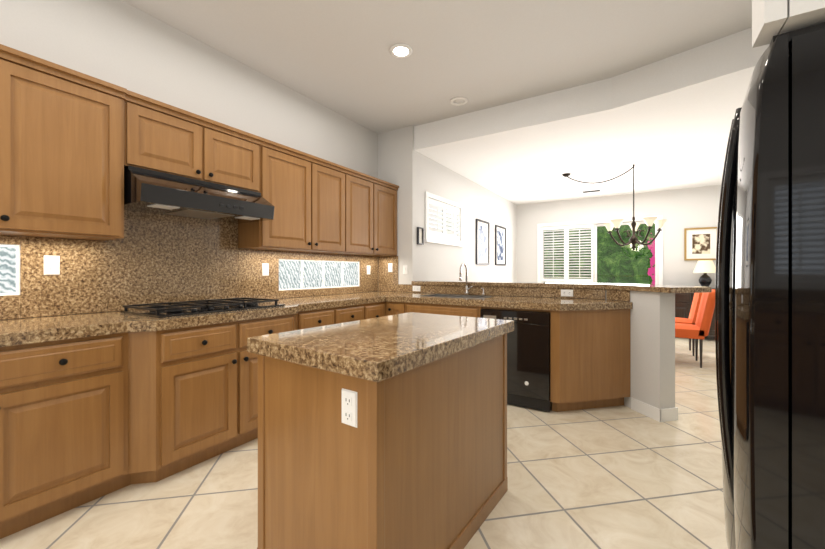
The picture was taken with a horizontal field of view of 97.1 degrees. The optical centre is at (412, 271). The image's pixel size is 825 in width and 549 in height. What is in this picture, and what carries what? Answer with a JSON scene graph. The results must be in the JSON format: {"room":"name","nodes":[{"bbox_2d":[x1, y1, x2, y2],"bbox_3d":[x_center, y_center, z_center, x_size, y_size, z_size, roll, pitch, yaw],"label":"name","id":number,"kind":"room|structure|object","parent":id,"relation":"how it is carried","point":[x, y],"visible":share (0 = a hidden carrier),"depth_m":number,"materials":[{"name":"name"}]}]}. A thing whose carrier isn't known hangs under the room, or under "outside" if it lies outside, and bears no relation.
{"room":"kitchen","nodes":[
{"label":"kitchen","id":0,"kind":"room"},
{"bbox_2d":[0,0,377,318],"bbox_3d":[-2.192,-0.425,2.295,0.150,3.250,6.570,0,0,32],"label":"wall","id":1,"kind":"structure","parent":0,"point":[123,44],"depth_m":2.77,"materials":[{"name":"paint"}]},
{"bbox_2d":[0,48,15,235],"bbox_3d":[-2.446,-0.639,1.422,0.340,0.880,1.138,0,0,32],"label":"upper cabinet","id":2,"kind":"object","parent":1,"relation":"attached to","point":[7,57],"depth_m":1.81,"materials":[{"name":"brown wood"}]},
{"bbox_2d":[0,244,18,294],"bbox_3d":[-2.461,-0.007,1.818,0.099,0.284,0.674,0,0,32],"label":"window","id":3,"kind":"structure","parent":1,"relation":"in","point":[9,269],"depth_m":2.05,"materials":[{"name":"white glass"}]},
{"bbox_2d":[16,52,127,240],"bbox_3d":[-2.054,-0.639,2.049,0.340,0.880,0.613,0,0,32],"label":"upper cabinet","id":4,"kind":"object","parent":1,"relation":"attached to","point":[73,143],"depth_m":2.00,"materials":[{"name":"brown wood"}]},
{"bbox_2d":[128,92,263,195],"bbox_3d":[-1.647,-0.866,2.713,0.328,0.427,0.941,0,0,32],"label":"upper cabinet","id":5,"kind":"object","parent":1,"relation":"attached to","point":[161,138],"depth_m":2.56,"materials":[{"name":"brown wood"}]},
{"bbox_2d":[124,166,274,223],"bbox_3d":[-1.561,-0.530,2.667,0.493,0.239,0.921,0,0,32],"label":"range hood","id":6,"kind":"object","parent":5,"relation":"attached to","point":[152,191],"visible":0.96,"depth_m":2.47,"materials":[{"name":"black metal"}]},
{"bbox_2d":[238,140,319,251],"bbox_3d":[-1.232,-0.639,3.376,0.328,0.880,0.618,0,0,32],"label":"upper cabinet","id":7,"kind":"object","parent":1,"relation":"attached to","point":[291,179],"depth_m":3.26,"materials":[{"name":"brown wood"}]},
{"bbox_2d":[279,259,358,290],"bbox_3d":[-1.034,0.035,4.101,0.099,0.309,1.219,0,0,32],"label":"window","id":8,"kind":"structure","parent":1,"relation":"in","point":[303,274],"depth_m":3.98,"materials":[{"name":"white glass"}]},
{"bbox_2d":[310,160,351,254],"bbox_3d":[-0.979,-0.639,3.781,0.328,0.880,0.610,0,0,32],"label":"upper cabinet","id":9,"kind":"object","parent":1,"relation":"attached to","point":[335,181],"depth_m":3.77,"materials":[{"name":"brown wood"}]},
{"bbox_2d":[352,172,397,255],"bbox_3d":[-0.608,-0.639,4.374,0.328,0.880,1.059,0,0,32],"label":"upper cabinet","id":10,"kind":"object","parent":1,"relation":"attached to","point":[374,202],"depth_m":4.32,"materials":[{"name":"brown wood"}]},
{"bbox_2d":[0,337,727,548],"bbox_3d":[1.420,1.260,2.650,6.200,0.120,11.600,0,0,32],"label":"floor","id":11,"kind":"structure","parent":0,"point":[620,477],"depth_m":1.96,"materials":[{"name":"tile"}]},
{"bbox_2d":[0,346,15,538],"bbox_3d":[-2.175,0.765,1.436,0.785,0.870,0.670,0,0,32],"label":"base cabinet","id":12,"kind":"object","parent":11,"relation":"on","point":[7,354],"depth_m":1.60,"materials":[{"name":"brown wood"}]},
{"bbox_2d":[16,331,151,531],"bbox_3d":[-1.906,0.765,1.866,0.785,0.870,0.625,0,0,32],"label":"base cabinet","id":13,"kind":"object","parent":11,"relation":"on","point":[83,420],"depth_m":1.80,"materials":[{"name":"brown wood"}]},
{"bbox_2d":[0,210,397,346],"bbox_3d":[-1.377,-0.066,2.717,0.780,0.788,4.688,0,0,32],"label":"countertop","id":14,"kind":"structure","parent":13,"relation":"in","point":[149,258],"depth_m":2.56,"materials":[{"name":"brown stone"}]},
{"bbox_2d":[44,256,59,274],"bbox_3d":[-2.153,-0.035,2.177,0.009,0.115,0.070,0,0,32],"label":"outlet","id":15,"kind":"object","parent":14,"relation":"attached to","point":[51,265],"visible":1,"depth_m":2.17,"materials":[{"name":"white plastic"}]},
{"bbox_2d":[121,297,284,317],"bbox_3d":[-1.450,0.245,2.610,0.515,0.048,0.880,0,0,32],"label":"cooktop","id":16,"kind":"object","parent":14,"relation":"in","point":[161,310],"visible":1,"depth_m":2.44,"materials":[{"name":"black metal"}]},
{"bbox_2d":[262,263,268,275],"bbox_3d":[-1.377,-0.015,3.419,0.009,0.115,0.070,0,0,32],"label":"outlet","id":17,"kind":"object","parent":14,"relation":"attached to","point":[265,269],"visible":1,"depth_m":3.41,"materials":[{"name":"white plastic"}]},
{"bbox_2d":[388,263,392,271],"bbox_3d":[-0.292,-0.045,4.778,0.070,0.115,0.013,0,0,32],"label":"light switch","id":18,"kind":"object","parent":14,"relation":"attached to","point":[390,267],"visible":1,"depth_m":4.77,"materials":[{"name":"white plastic"}]},
{"bbox_2d":[413,286,419,291],"bbox_3d":[0.048,0.219,4.568,0.115,0.070,0.009,0,0,32],"label":"outlet","id":19,"kind":"object","parent":14,"relation":"attached to","point":[416,288],"visible":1,"depth_m":4.57,"materials":[{"name":"white plastic"}]},
{"bbox_2d":[152,311,307,481],"bbox_3d":[-1.453,0.765,2.591,0.785,0.870,1.085,0,0,32],"label":"base cabinet","id":20,"kind":"object","parent":11,"relation":"on","point":[205,377],"depth_m":2.22,"materials":[{"name":"brown wood"}]},
{"bbox_2d":[304,306,351,327],"bbox_3d":[-1.025,0.765,3.276,0.785,0.870,0.530,0,0,32],"label":"base cabinet","id":21,"kind":"object","parent":11,"relation":"on","point":[329,316],"depth_m":3.23,"materials":[{"name":"brown wood"}]},
{"bbox_2d":[352,303,375,320],"bbox_3d":[-0.829,0.765,3.590,0.785,0.870,0.490,0,0,32],"label":"base cabinet","id":22,"kind":"object","parent":11,"relation":"on","point":[362,311],"depth_m":3.64,"materials":[{"name":"brown wood"}]},
{"bbox_2d":[247,312,513,548],"bbox_3d":[-0.057,0.735,1.740,0.700,0.930,1.140,0,0,35],"label":"kitchen island","id":23,"kind":"object","parent":11,"relation":"on","point":[416,458],"visible":1,"depth_m":1.36,"materials":[{"name":"brown wood"}]},
{"bbox_2d":[342,388,356,427],"bbox_3d":[-0.208,0.445,1.184,0.070,0.115,0.009,0,0,36],"label":"outlet","id":24,"kind":"object","parent":23,"relation":"attached to","point":[349,407],"visible":1,"depth_m":1.18,"materials":[{"name":"white plastic"}]},
{"bbox_2d":[376,301,391,317],"bbox_3d":[-0.639,0.765,3.894,0.785,0.870,0.368,0,0,32],"label":"base cabinet","id":25,"kind":"object","parent":11,"relation":"on","point":[382,308],"depth_m":3.91,"materials":[{"name":"brown wood"}]},
{"bbox_2d":[400,302,443,314],"bbox_3d":[0.031,0.765,4.177,0.345,0.870,0.718,0,0,32],"label":"base cabinet","id":26,"kind":"object","parent":11,"relation":"on","point":[404,307],"depth_m":3.72,"materials":[{"name":"brown wood"}]},
{"bbox_2d":[480,309,550,411],"bbox_3d":[1.064,0.776,3.496,0.606,0.848,0.682,0,0,32],"label":"dishwasher","id":27,"kind":"object","parent":11,"relation":"on","point":[528,361],"visible":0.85,"depth_m":3.15,"materials":[{"name":"black metal"}]},
{"bbox_2d":[440,285,674,408],"bbox_3d":[1.074,0.685,3.802,2.687,1.030,0.553,0,0,32],"label":"wall","id":28,"kind":"structure","parent":11,"relation":"on","point":[652,348],"depth_m":2.98,"materials":[{"name":"paint"}]},
{"bbox_2d":[398,280,711,301],"bbox_3d":[1.114,0.197,3.845,3.141,0.144,0.878,0,0,32],"label":"bar","id":29,"kind":"object","parent":28,"relation":"on","point":[615,291],"visible":0.98,"depth_m":3.74,"materials":[{"name":"brown stone"}]},
{"bbox_2d":[631,398,677,421],"bbox_3d":[1.990,1.150,3.004,0.327,0.100,0.209,0,0,32],"label":"baseboard","id":30,"kind":"structure","parent":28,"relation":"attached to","point":[658,414],"depth_m":2.94,"materials":[{"name":"white wood"}]},
{"bbox_2d":[548,309,629,411],"bbox_3d":[1.588,0.765,3.216,0.570,0.870,0.698,0,0,32],"label":"base cabinet","id":31,"kind":"object","parent":11,"relation":"on","point":[590,349],"depth_m":3.10,"materials":[{"name":"brown wood"}]},
{"bbox_2d":[396,262,632,310],"bbox_3d":[0.883,0.187,3.643,2.252,0.566,0.723,0,0,32],"label":"countertop","id":32,"kind":"structure","parent":31,"relation":"in","point":[518,302],"depth_m":3.40,"materials":[{"name":"brown stone"}]},
{"bbox_2d":[459,262,485,295],"bbox_3d":[0.658,0.086,4.042,0.248,0.365,0.212,0,0,32],"label":"faucet","id":33,"kind":"object","parent":32,"relation":"on","point":[466,293],"depth_m":4.11,"materials":[{"name":"silver metal"}]},
{"bbox_2d":[561,289,572,296],"bbox_3d":[1.540,0.219,3.635,0.115,0.070,0.009,0,0,32],"label":"outlet","id":34,"kind":"object","parent":32,"relation":"attached to","point":[566,293],"visible":1,"depth_m":3.63,"materials":[{"name":"white plastic"}]},
{"bbox_2d":[675,293,701,355],"bbox_3d":[3.977,0.715,5.416,0.665,0.970,0.500,0,0,32],"label":"dining chair","id":35,"kind":"object","parent":11,"relation":"on","point":[691,319],"visible":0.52,"depth_m":5.28,"materials":[{"name":"orange fabric"}]},
{"bbox_2d":[675,288,714,335],"bbox_3d":[5.219,0.750,6.436,1.510,0.900,0.512,0,0,32],"label":"buffet","id":36,"kind":"object","parent":11,"relation":"on","point":[683,303],"visible":0.08,"depth_m":6.43,"materials":[{"name":"brown wood"}]},
{"bbox_2d":[693,260,715,286],"bbox_3d":[5.203,0.054,6.477,0.350,0.490,0.350,0,0,32],"label":"table lamp","id":37,"kind":"object","parent":36,"relation":"on","point":[705,267],"visible":0.83,"depth_m":6.40,"materials":[{"name":"black"}]},
{"bbox_2d":[675,289,714,367],"bbox_3d":[3.579,0.715,4.780,0.665,0.970,0.500,0,0,32],"label":"dining chair","id":38,"kind":"object","parent":11,"relation":"on","point":[699,329],"visible":0.79,"depth_m":4.54,"materials":[{"name":"orange fabric"}]},
{"bbox_2d":[715,22,824,548],"bbox_3d":[1.325,0.306,1.040,0.705,1.787,0.750,0,0,36],"label":"refrigerator","id":39,"kind":"object","parent":11,"relation":"on","point":[770,310],"visible":1,"depth_m":0.90,"materials":[{"name":"black metal"}]},
{"bbox_2d":[378,125,418,292],"bbox_3d":[-0.194,-0.425,4.832,0.550,3.250,0.150,0,0,32],"label":"wall","id":40,"kind":"structure","parent":0,"point":[398,159],"depth_m":4.70,"materials":[{"name":"paint"}]},
{"bbox_2d":[403,265,406,273],"bbox_3d":[-0.097,-0.020,4.675,0.070,0.115,0.013,0,0,32],"label":"light switch","id":41,"kind":"object","parent":40,"relation":"attached to","point":[404,269],"visible":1,"depth_m":4.67,"materials":[{"name":"white plastic"}]},
{"bbox_2d":[123,0,751,133],"bbox_3d":[0.217,-1.950,0.725,5.600,0.200,6.460,0,0,32],"label":"ceiling","id":42,"kind":"structure","parent":0,"point":[336,56],"depth_m":2.95,"materials":[{"name":"paint"}]},
{"bbox_2d":[390,44,412,57],"bbox_3d":[-0.096,-1.844,3.055,0.194,0.012,0.194,0,0,32],"label":"recessed light","id":43,"kind":"object","parent":42,"relation":"in","point":[401,50],"visible":0.98,"depth_m":3.05,"materials":[{"name":"white"}]},
{"bbox_2d":[450,97,467,105],"bbox_3d":[0.502,-1.844,3.955,0.194,0.012,0.194,0,0,32],"label":"recessed light","id":44,"kind":"object","parent":42,"relation":"in","point":[457,101],"visible":0.98,"depth_m":3.95,"materials":[{"name":"white"}]},
{"bbox_2d":[419,153,515,281],"bbox_3d":[1.229,-0.425,6.732,0.150,3.250,4.580,0,0,32],"label":"wall","id":45,"kind":"structure","parent":0,"point":[440,262],"depth_m":6.03,"materials":[{"name":"paint"}]},
{"bbox_2d":[417,227,423,244],"bbox_3d":[0.103,-0.460,4.759,0.029,0.220,0.130,0,0,32],"label":"frame","id":46,"kind":"object","parent":45,"relation":"attached to","point":[420,235],"visible":1,"depth_m":4.77,"materials":[{"name":"black"}]},
{"bbox_2d":[425,191,463,246],"bbox_3d":[0.479,-0.733,5.396,0.077,0.675,1.200,0,0,32],"label":"window shutters","id":47,"kind":"object","parent":45,"relation":"attached to","point":[444,235],"visible":0.98,"depth_m":5.35,"materials":[{"name":"white"}]},
{"bbox_2d":[476,219,489,264],"bbox_3d":[1.284,-0.520,6.650,0.029,0.800,0.620,0,0,32],"label":"framed picture","id":48,"kind":"object","parent":45,"relation":"attached to","point":[482,242],"visible":1,"depth_m":6.64,"materials":[{"name":"black"}]},
{"bbox_2d":[495,225,505,265],"bbox_3d":[1.814,-0.520,7.498,0.029,0.800,0.620,0,0,32],"label":"framed picture","id":49,"kind":"object","parent":45,"relation":"attached to","point":[500,245],"visible":1,"depth_m":7.49,"materials":[{"name":"black"}]},
{"bbox_2d":[414,27,769,204],"bbox_3d":[2.748,-1.800,5.436,4.900,0.500,4.868,0,0,32],"label":"ceiling","id":50,"kind":"structure","parent":0,"point":[663,124],"depth_m":4.21,"materials":[{"name":"paint"}]},
{"bbox_2d":[581,189,601,192],"bbox_3d":[3.455,-1.544,7.039,0.360,0.012,0.180,0,0,32],"label":"ceiling vent","id":51,"kind":"object","parent":50,"relation":"in","point":[597,190],"visible":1,"depth_m":7.03,"materials":[{"name":"white"}]},
{"bbox_2d":[562,165,666,250],"bbox_3d":[2.989,-0.919,5.479,1.392,1.259,0.779,0,0,32],"label":"chandelier","id":52,"kind":"object","parent":50,"relation":"hanging from","point":[634,226],"visible":1,"depth_m":5.26,"materials":[{"name":"brown metal"}]},
{"bbox_2d":[516,185,720,287],"bbox_3d":[4.311,-0.425,7.418,4.650,3.250,0.150,0,0,32],"label":"wall","id":53,"kind":"structure","parent":0,"point":[679,210],"depth_m":7.13,"materials":[{"name":"paint"}]},
{"bbox_2d":[541,224,593,282],"bbox_3d":[3.355,0.086,7.942,1.066,2.159,0.066,0,0,32],"label":"shutters","id":54,"kind":"object","parent":53,"relation":"attached to","point":[566,251],"visible":0.48,"depth_m":7.92,"materials":[{"name":"white wood"}]},
{"bbox_2d":[537,215,662,284],"bbox_3d":[3.860,0.065,7.687,2.340,2.270,0.168,0,0,32],"label":"window","id":55,"kind":"structure","parent":53,"relation":"in","point":[658,268],"depth_m":7.56,"materials":[{"name":"white"}]},
{"bbox_2d":[684,227,716,260],"bbox_3d":[5.302,-0.500,6.692,0.500,0.600,0.029,0,0,32],"label":"framed picture","id":56,"kind":"object","parent":53,"relation":"attached to","point":[699,243],"visible":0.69,"depth_m":6.70,"materials":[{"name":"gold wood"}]},
{"bbox_2d":[752,0,824,47],"bbox_3d":[1.385,-1.224,1.033,0.743,1.248,0.820,0,0,32],"label":"cabinet","id":57,"kind":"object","parent":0,"point":[771,19],"depth_m":0.88,"materials":[{"name":"paint"}]},
{"label":"outside","id":58,"kind":"structure","parent":0,"visible":0},
{"bbox_2d":[446,209,654,284],"bbox_3d":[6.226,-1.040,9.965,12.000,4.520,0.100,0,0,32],"label":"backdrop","id":59,"kind":"structure","parent":58,"point":[627,261],"depth_m":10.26,"materials":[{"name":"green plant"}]}
]}

